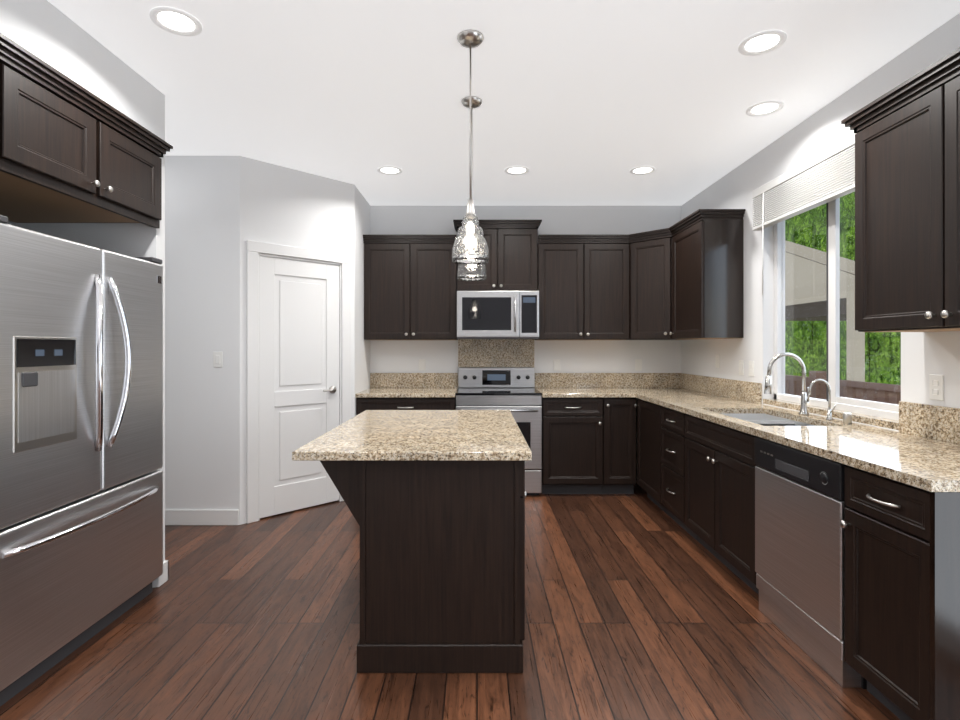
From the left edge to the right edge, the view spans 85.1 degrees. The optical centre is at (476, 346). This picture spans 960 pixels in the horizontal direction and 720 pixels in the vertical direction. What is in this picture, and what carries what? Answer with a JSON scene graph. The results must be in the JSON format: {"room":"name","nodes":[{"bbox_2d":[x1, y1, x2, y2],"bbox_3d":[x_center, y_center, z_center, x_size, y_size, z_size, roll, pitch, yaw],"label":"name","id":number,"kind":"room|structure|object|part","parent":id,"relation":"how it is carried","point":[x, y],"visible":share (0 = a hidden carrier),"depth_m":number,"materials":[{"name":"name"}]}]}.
{"room":"kitchen","nodes":[
{"label":"kitchen","id":0,"kind":"room"},
{"bbox_2d":[0,0,164,587],"bbox_3d":[-2.220,-0.050,-0.125,0.920,2.740,6.150,0,0,0],"label":"wall","id":1,"kind":"structure","parent":0,"point":[49,33],"depth_m":2.57,"materials":[{"name":"white paint"}]},
{"bbox_2d":[0,33,172,227],"bbox_3d":[-2.103,-0.881,2.302,0.834,0.462,1.198,0,0,0],"label":"upper cabinet","id":2,"kind":"object","parent":1,"relation":"attached to","point":[71,151],"visible":1,"depth_m":2.29,"materials":[{"name":"brown wood"}]},
{"bbox_2d":[157,560,168,585],"bbox_3d":[-2.203,1.262,2.942,0.914,0.115,0.044,0,0,0],"label":"baseboard","id":3,"kind":"structure","parent":1,"relation":"attached to","point":[164,577],"depth_m":2.92,"materials":[{"name":"white wood"}]},
{"bbox_2d":[165,156,369,524],"bbox_3d":[-2.185,-0.050,4.565,2.230,2.740,1.370,0,0,0],"label":"wall","id":4,"kind":"structure","parent":0,"point":[220,211],"depth_m":3.88,"materials":[{"name":"white paint"}]},
{"bbox_2d":[165,510,238,524],"bbox_3d":[-2.533,1.262,3.873,1.535,0.115,0.014,0,0,0],"label":"baseboard","id":5,"kind":"structure","parent":4,"relation":"attached to","point":[201,517],"depth_m":3.87,"materials":[{"name":"white wood"}]},
{"bbox_2d":[213,352,222,366],"bbox_3d":[-1.920,0.092,3.875,0.070,0.115,0.008,0,0,0],"label":"switch plate","id":6,"kind":"object","parent":4,"relation":"attached to","point":[217,359],"visible":1,"depth_m":3.87,"materials":[{"name":"white plastic"}]},
{"bbox_2d":[247,240,350,523],"bbox_3d":[-1.430,0.260,4.240,0.880,2.120,0.078,0,0,-45],"label":"door frame","id":7,"kind":"structure","parent":4,"relation":"attached to","point":[255,249],"depth_m":3.97,"materials":[{"name":"white wood"}]},
{"bbox_2d":[260,256,338,517],"bbox_3d":[-1.416,0.306,4.218,0.694,2.004,0.103,0,0,-45],"label":"pantry door","id":8,"kind":"structure","parent":4,"relation":"in","point":[299,354],"depth_m":4.19,"materials":[{"name":"white wood"}]},
{"bbox_2d":[0,478,899,719],"bbox_3d":[-0.575,1.345,1.075,5.850,0.050,8.950,0,0,0],"label":"floor","id":9,"kind":"structure","parent":0,"point":[640,604],"depth_m":2.33,"materials":[{"name":"brown wood"}]},
{"bbox_2d":[0,215,162,705],"bbox_3d":[-2.052,0.424,2.320,0.856,1.792,1.040,0,0,0],"label":"fridge","id":10,"kind":"object","parent":9,"relation":"on","point":[81,443],"visible":1,"depth_m":2.20,"materials":[{"name":"grey metal"}]},
{"bbox_2d":[356,396,455,414],"bbox_3d":[-0.630,0.883,4.912,0.876,0.874,0.672,0,0,0],"label":"base cabinet","id":11,"kind":"object","parent":9,"relation":"on","point":[363,404],"visible":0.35,"depth_m":4.62,"materials":[{"name":"brown wood"}]},
{"bbox_2d":[355,373,457,397],"bbox_3d":[-0.630,0.352,4.922,0.877,0.185,0.654,0,0,0],"label":"countertop","id":12,"kind":"structure","parent":11,"relation":"on","point":[413,385],"depth_m":5.23,"materials":[{"name":"beige stone"}]},
{"bbox_2d":[320,461,526,672],"bbox_3d":[-0.208,0.883,2.743,0.874,0.874,1.259,0,0,0],"label":"kitchen island","id":13,"kind":"object","parent":9,"relation":"on","point":[442,566],"visible":0.71,"depth_m":2.12,"materials":[{"name":"brown wood"}]},
{"bbox_2d":[292,410,531,460],"bbox_3d":[-0.255,0.427,2.728,0.940,0.035,1.365,0,0,0],"label":"island countertop","id":14,"kind":"structure","parent":13,"relation":"on","point":[431,435],"depth_m":2.34,"materials":[{"name":"beige stone"}]},
{"bbox_2d":[456,367,541,494],"bbox_3d":[0.193,0.762,4.895,0.759,1.115,0.702,0,0,0],"label":"range","id":15,"kind":"object","parent":9,"relation":"on","point":[515,392],"visible":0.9,"depth_m":4.61,"materials":[{"name":"grey metal"}]},
{"bbox_2d":[541,397,602,493],"bbox_3d":[0.847,0.883,4.912,0.535,0.874,0.672,0,0,0],"label":"base cabinet","id":16,"kind":"object","parent":9,"relation":"on","point":[572,445],"visible":0.94,"depth_m":4.62,"materials":[{"name":"brown wood"}]},
{"bbox_2d":[535,373,634,397],"bbox_3d":[0.982,0.353,4.922,0.810,0.185,0.654,0,0,0],"label":"countertop","id":17,"kind":"structure","parent":16,"relation":"on","point":[551,385],"depth_m":5.23,"materials":[{"name":"beige stone"}]},
{"bbox_2d":[601,398,635,493],"bbox_3d":[1.262,0.883,4.912,0.292,0.874,0.671,0,0,0],"label":"base cabinet","id":18,"kind":"object","parent":9,"relation":"on","point":[619,445],"visible":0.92,"depth_m":4.62,"materials":[{"name":"brown wood"}]},
{"bbox_2d":[634,399,671,517],"bbox_3d":[1.712,0.883,4.315,0.671,0.874,0.590,0,0,0],"label":"base cabinet","id":19,"kind":"object","parent":9,"relation":"on","point":[649,426],"visible":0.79,"depth_m":4.30,"materials":[{"name":"brown wood"}]},
{"bbox_2d":[661,406,696,539],"bbox_3d":[1.712,0.883,3.790,0.672,0.874,0.456,0,0,0],"label":"base cabinet","id":20,"kind":"object","parent":9,"relation":"on","point":[673,437],"visible":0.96,"depth_m":3.77,"materials":[{"name":"brown wood"}]},
{"bbox_2d":[685,414,758,594],"bbox_3d":[1.712,0.883,3.103,0.671,0.874,0.911,0,0,0],"label":"base cabinet","id":21,"kind":"object","parent":9,"relation":"on","point":[720,464],"visible":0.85,"depth_m":3.02,"materials":[{"name":"brown wood"}]},
{"bbox_2d":[635,373,959,491],"bbox_3d":[1.718,0.450,3.427,0.662,0.379,3.644,0,0,0],"label":"countertop","id":22,"kind":"structure","parent":21,"relation":"on","point":[920,448],"depth_m":2.44,"materials":[{"name":"beige stone"}]},
{"bbox_2d":[764,353,809,414],"bbox_3d":[1.869,0.222,3.133,0.266,0.375,0.108,0,0,0],"label":"faucet","id":23,"kind":"object","parent":22,"relation":"on","point":[805,396],"visible":1,"depth_m":3.15,"materials":[{"name":"silver metal"}]},
{"bbox_2d":[809,379,835,419],"bbox_3d":[1.926,0.293,2.913,0.134,0.231,0.071,0,0,0],"label":"faucet","id":24,"kind":"object","parent":22,"relation":"on","point":[829,413],"visible":1,"depth_m":2.92,"materials":[{"name":"silver metal"}]},
{"bbox_2d":[843,412,851,423],"bbox_3d":[1.975,0.379,2.790,0.040,0.060,0.039,0,0,0],"label":"air gap","id":25,"kind":"object","parent":22,"relation":"on","point":[847,417],"visible":1,"depth_m":2.77,"materials":[{"name":"silver metal"}]},
{"bbox_2d":[755,437,866,688],"bbox_3d":[1.720,0.884,2.330,0.652,0.872,0.624,0,0,0],"label":"dishwasher","id":26,"kind":"object","parent":9,"relation":"on","point":[800,506],"visible":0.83,"depth_m":2.25,"materials":[{"name":"grey metal"}]},
{"bbox_2d":[840,466,959,719],"bbox_3d":[1.713,0.883,1.810,0.673,0.874,0.405,0,0,0],"label":"base cabinet","id":27,"kind":"object","parent":9,"relation":"on","point":[885,524],"depth_m":1.74,"materials":[{"name":"brown wood"}]},
{"bbox_3d":[1.728,0.883,1.617,0.641,0.873,0.018,0,0,0],"label":"right base cabinet end panel","id":28,"kind":"part","parent":27,"relation":"part of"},
{"bbox_2d":[48,0,959,205],"bbox_3d":[-0.575,-1.470,1.075,5.850,0.100,8.950,0,0,0],"label":"ceiling","id":29,"kind":"structure","parent":0,"point":[589,102],"depth_m":2.81,"materials":[{"name":"white paint"}]},
{"bbox_2d":[149,6,201,35],"bbox_3d":[-1.310,-1.417,2.280,0.200,0.006,0.200,0,0,0],"label":"recessed light","id":30,"kind":"object","parent":29,"relation":"in","point":[176,21],"visible":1,"depth_m":2.28,"materials":[{"name":"white plastic"}]},
{"bbox_2d":[377,166,401,174],"bbox_3d":[-0.700,-1.417,4.200,0.200,0.006,0.200,0,0,0],"label":"recessed light","id":31,"kind":"object","parent":29,"relation":"in","point":[389,170],"visible":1,"depth_m":4.20,"materials":[{"name":"white"}]},
{"bbox_2d":[452,29,488,264],"bbox_3d":[-0.030,-0.905,2.400,0.172,1.030,0.172,0,0,0],"label":"pendant light","id":32,"kind":"object","parent":29,"relation":"hanging from","point":[470,246],"visible":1,"depth_m":2.36,"materials":[{"name":"silver metal"}]},
{"bbox_2d":[457,96,486,280],"bbox_3d":[-0.030,-0.905,3.020,0.172,1.030,0.172,0,0,0],"label":"pendant light","id":33,"kind":"object","parent":29,"relation":"hanging from","point":[471,273],"visible":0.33,"depth_m":2.98,"materials":[{"name":"silver metal"}]},
{"bbox_2d":[504,166,528,174],"bbox_3d":[0.320,-1.417,4.200,0.200,0.006,0.200,0,0,0],"label":"recessed light","id":34,"kind":"object","parent":29,"relation":"in","point":[516,170],"visible":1,"depth_m":4.20,"materials":[{"name":"white"}]},
{"bbox_2d":[630,166,655,174],"bbox_3d":[1.330,-1.417,4.200,0.200,0.006,0.200,0,0,0],"label":"recessed light","id":35,"kind":"object","parent":29,"relation":"in","point":[642,170],"visible":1,"depth_m":4.20,"materials":[{"name":"white"}]},
{"bbox_2d":[738,30,786,55],"bbox_3d":[1.330,-1.417,2.440,0.200,0.006,0.200,0,0,0],"label":"recessed light","id":36,"kind":"object","parent":29,"relation":"in","point":[762,42],"visible":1,"depth_m":2.44,"materials":[{"name":"white"}]},
{"bbox_2d":[746,100,783,116],"bbox_3d":[1.710,-1.417,3.110,0.200,0.006,0.200,0,0,0],"label":"recessed light","id":37,"kind":"object","parent":29,"relation":"in","point":[764,108],"visible":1,"depth_m":3.11,"materials":[{"name":"white"}]},
{"bbox_2d":[370,206,680,477],"bbox_3d":[-0.575,-0.050,5.325,5.850,2.740,0.150,0,0,0],"label":"wall","id":38,"kind":"structure","parent":0,"point":[573,356],"depth_m":5.25,"materials":[{"name":"white paint"}]},
{"bbox_2d":[363,235,457,339],"bbox_3d":[-0.630,-0.560,5.072,0.877,0.984,0.354,0,0,0],"label":"upper cabinet","id":39,"kind":"object","parent":38,"relation":"attached to","point":[410,287],"visible":0.92,"depth_m":4.94,"materials":[{"name":"brown wood"}]},
{"bbox_2d":[419,359,425,370],"bbox_3d":[-0.550,0.180,5.246,0.070,0.114,0.008,0,0,0],"label":"electrical outlet","id":40,"kind":"object","parent":38,"relation":"attached to","point":[422,364],"visible":1,"depth_m":5.24,"materials":[{"name":"white plastic"}]},
{"bbox_2d":[458,339,533,366],"bbox_3d":[0.193,0.062,5.239,0.761,0.280,0.020,0,0,0],"label":"backsplash","id":41,"kind":"structure","parent":38,"relation":"attached to","point":[495,352],"depth_m":5.23,"materials":[{"name":"beige stone"}]},
{"bbox_2d":[453,220,541,290],"bbox_3d":[0.193,-0.858,5.072,0.831,0.669,0.354,0,0,0],"label":"upper cabinet","id":42,"kind":"object","parent":38,"relation":"attached to","point":[511,264],"visible":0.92,"depth_m":4.93,"materials":[{"name":"brown wood"}]},
{"bbox_2d":[457,291,538,338],"bbox_3d":[0.193,-0.299,5.016,0.759,0.438,0.466,0,0,0],"label":"microwave","id":43,"kind":"object","parent":42,"relation":"attached to","point":[497,314],"visible":1,"depth_m":4.82,"materials":[{"name":"grey metal"}]},
{"bbox_2d":[553,359,559,370],"bbox_3d":[0.800,0.180,5.246,0.070,0.114,0.008,0,0,0],"label":"electrical outlet","id":44,"kind":"object","parent":38,"relation":"attached to","point":[556,364],"visible":1,"depth_m":5.24,"materials":[{"name":"white plastic"}]},
{"bbox_2d":[534,243,628,339],"bbox_3d":[1.008,-0.524,5.072,0.862,0.912,0.353,0,0,0],"label":"upper cabinet","id":45,"kind":"object","parent":38,"relation":"attached to","point":[583,289],"visible":0.96,"depth_m":4.94,"materials":[{"name":"brown wood"}]},
{"bbox_2d":[635,359,641,370],"bbox_3d":[1.620,0.180,5.246,0.070,0.114,0.008,0,0,0],"label":"electrical outlet","id":46,"kind":"object","parent":38,"relation":"attached to","point":[638,364],"visible":1,"depth_m":5.24,"materials":[{"name":"white plastic"}]},
{"bbox_2d":[629,237,696,339],"bbox_3d":[1.736,-0.525,4.936,0.627,0.910,0.627,0,0,0],"label":"upper cabinet","id":47,"kind":"object","parent":38,"relation":"attached to","point":[671,338],"depth_m":4.79,"materials":[{"name":"brown wood"}]},
{"bbox_2d":[538,209,744,242],"bbox_3d":[1.313,-1.017,4.475,1.470,0.072,0.968,0,0,0],"label":"crown molding","id":48,"kind":"structure","parent":47,"relation":"attached to","point":[694,218],"depth_m":4.72,"materials":[{"name":"brown wood"}]},
{"bbox_2d":[681,13,959,430],"bbox_3d":[2.130,-0.050,1.100,0.160,2.740,8.600,0,0,0],"label":"wall","id":49,"kind":"structure","parent":0,"point":[924,355],"depth_m":3.49,"materials":[{"name":"white paint"}]},
{"bbox_2d":[669,220,743,338],"bbox_3d":[1.873,-0.524,4.330,0.353,0.912,0.619,0,0,0],"label":"upper cabinet","id":50,"kind":"object","parent":49,"relation":"attached to","point":[707,279],"visible":0.96,"depth_m":4.02,"materials":[{"name":"brown wood"}]},
{"bbox_2d":[739,360,743,374],"bbox_3d":[2.046,0.160,4.050,0.008,0.114,0.070,0,0,0],"label":"electrical outlet","id":51,"kind":"object","parent":49,"relation":"attached to","point":[741,367],"visible":1,"depth_m":4.04,"materials":[{"name":"white plastic"}]},
{"bbox_2d":[749,361,753,375],"bbox_3d":[2.046,0.160,3.900,0.008,0.114,0.070,0,0,0],"label":"electrical outlet","id":52,"kind":"object","parent":49,"relation":"attached to","point":[751,368],"visible":1,"depth_m":3.89,"materials":[{"name":"white plastic"}]},
{"bbox_2d":[763,399,898,429],"bbox_3d":[2.087,0.388,3.140,0.074,0.034,1.218,0,0,0],"label":"window sill","id":53,"kind":"structure","parent":49,"relation":"attached to","point":[874,420],"depth_m":2.97,"materials":[{"name":"beige stone"}]},
{"bbox_2d":[774,193,900,420],"bbox_3d":[2.155,-0.367,3.140,0.060,1.485,1.220,0,0,0],"label":"window","id":54,"kind":"structure","parent":49,"relation":"in","point":[833,356],"depth_m":3.16,"materials":[{"name":"white"}]},
{"bbox_2d":[752,133,856,294],"bbox_3d":[2.011,-0.743,3.140,0.067,0.765,1.280,0,0,0],"label":"window blind","id":55,"kind":"object","parent":54,"relation":"attached to","point":[825,176],"visible":0.58,"depth_m":3.16,"materials":[{"name":"white fabric"}]},
{"bbox_2d":[841,48,959,331],"bbox_3d":[1.872,-0.560,1.957,0.354,0.984,0.954,0,0,0],"label":"upper cabinet","id":56,"kind":"object","parent":49,"relation":"attached to","point":[907,207],"visible":1,"depth_m":2.09,"materials":[{"name":"brown wood"}]},
{"bbox_2d":[929,374,943,400],"bbox_3d":[2.046,0.180,2.330,0.008,0.114,0.070,0,0,0],"label":"electrical outlet","id":57,"kind":"object","parent":49,"relation":"attached to","point":[936,387],"visible":1,"depth_m":2.33,"materials":[{"name":"white plastic"}]},
{"label":"outside","id":58,"kind":"structure","parent":0,"visible":0},
{"bbox_2d":[785,192,900,384],"bbox_3d":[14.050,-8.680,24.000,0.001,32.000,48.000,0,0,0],"label":"trees","id":59,"kind":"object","parent":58,"point":[794,368],"depth_m":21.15,"materials":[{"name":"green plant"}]},
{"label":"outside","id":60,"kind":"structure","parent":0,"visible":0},
{"bbox_2d":[785,240,864,381],"bbox_3d":[8.775,-0.380,10.850,3.550,5.400,5.500,0,0,0],"label":"house","id":61,"kind":"structure","parent":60,"point":[795,271],"depth_m":10.93,"materials":[{"name":"grey"}]},
{"bbox_2d":[785,371,900,404],"bbox_3d":[3.000,0.740,5.037,1.500,0.960,7.075,0,0,0],"label":"rail","id":62,"kind":"object","parent":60,"point":[855,389],"depth_m":5.14,"materials":[{"name":"brown wood"}]}
]}

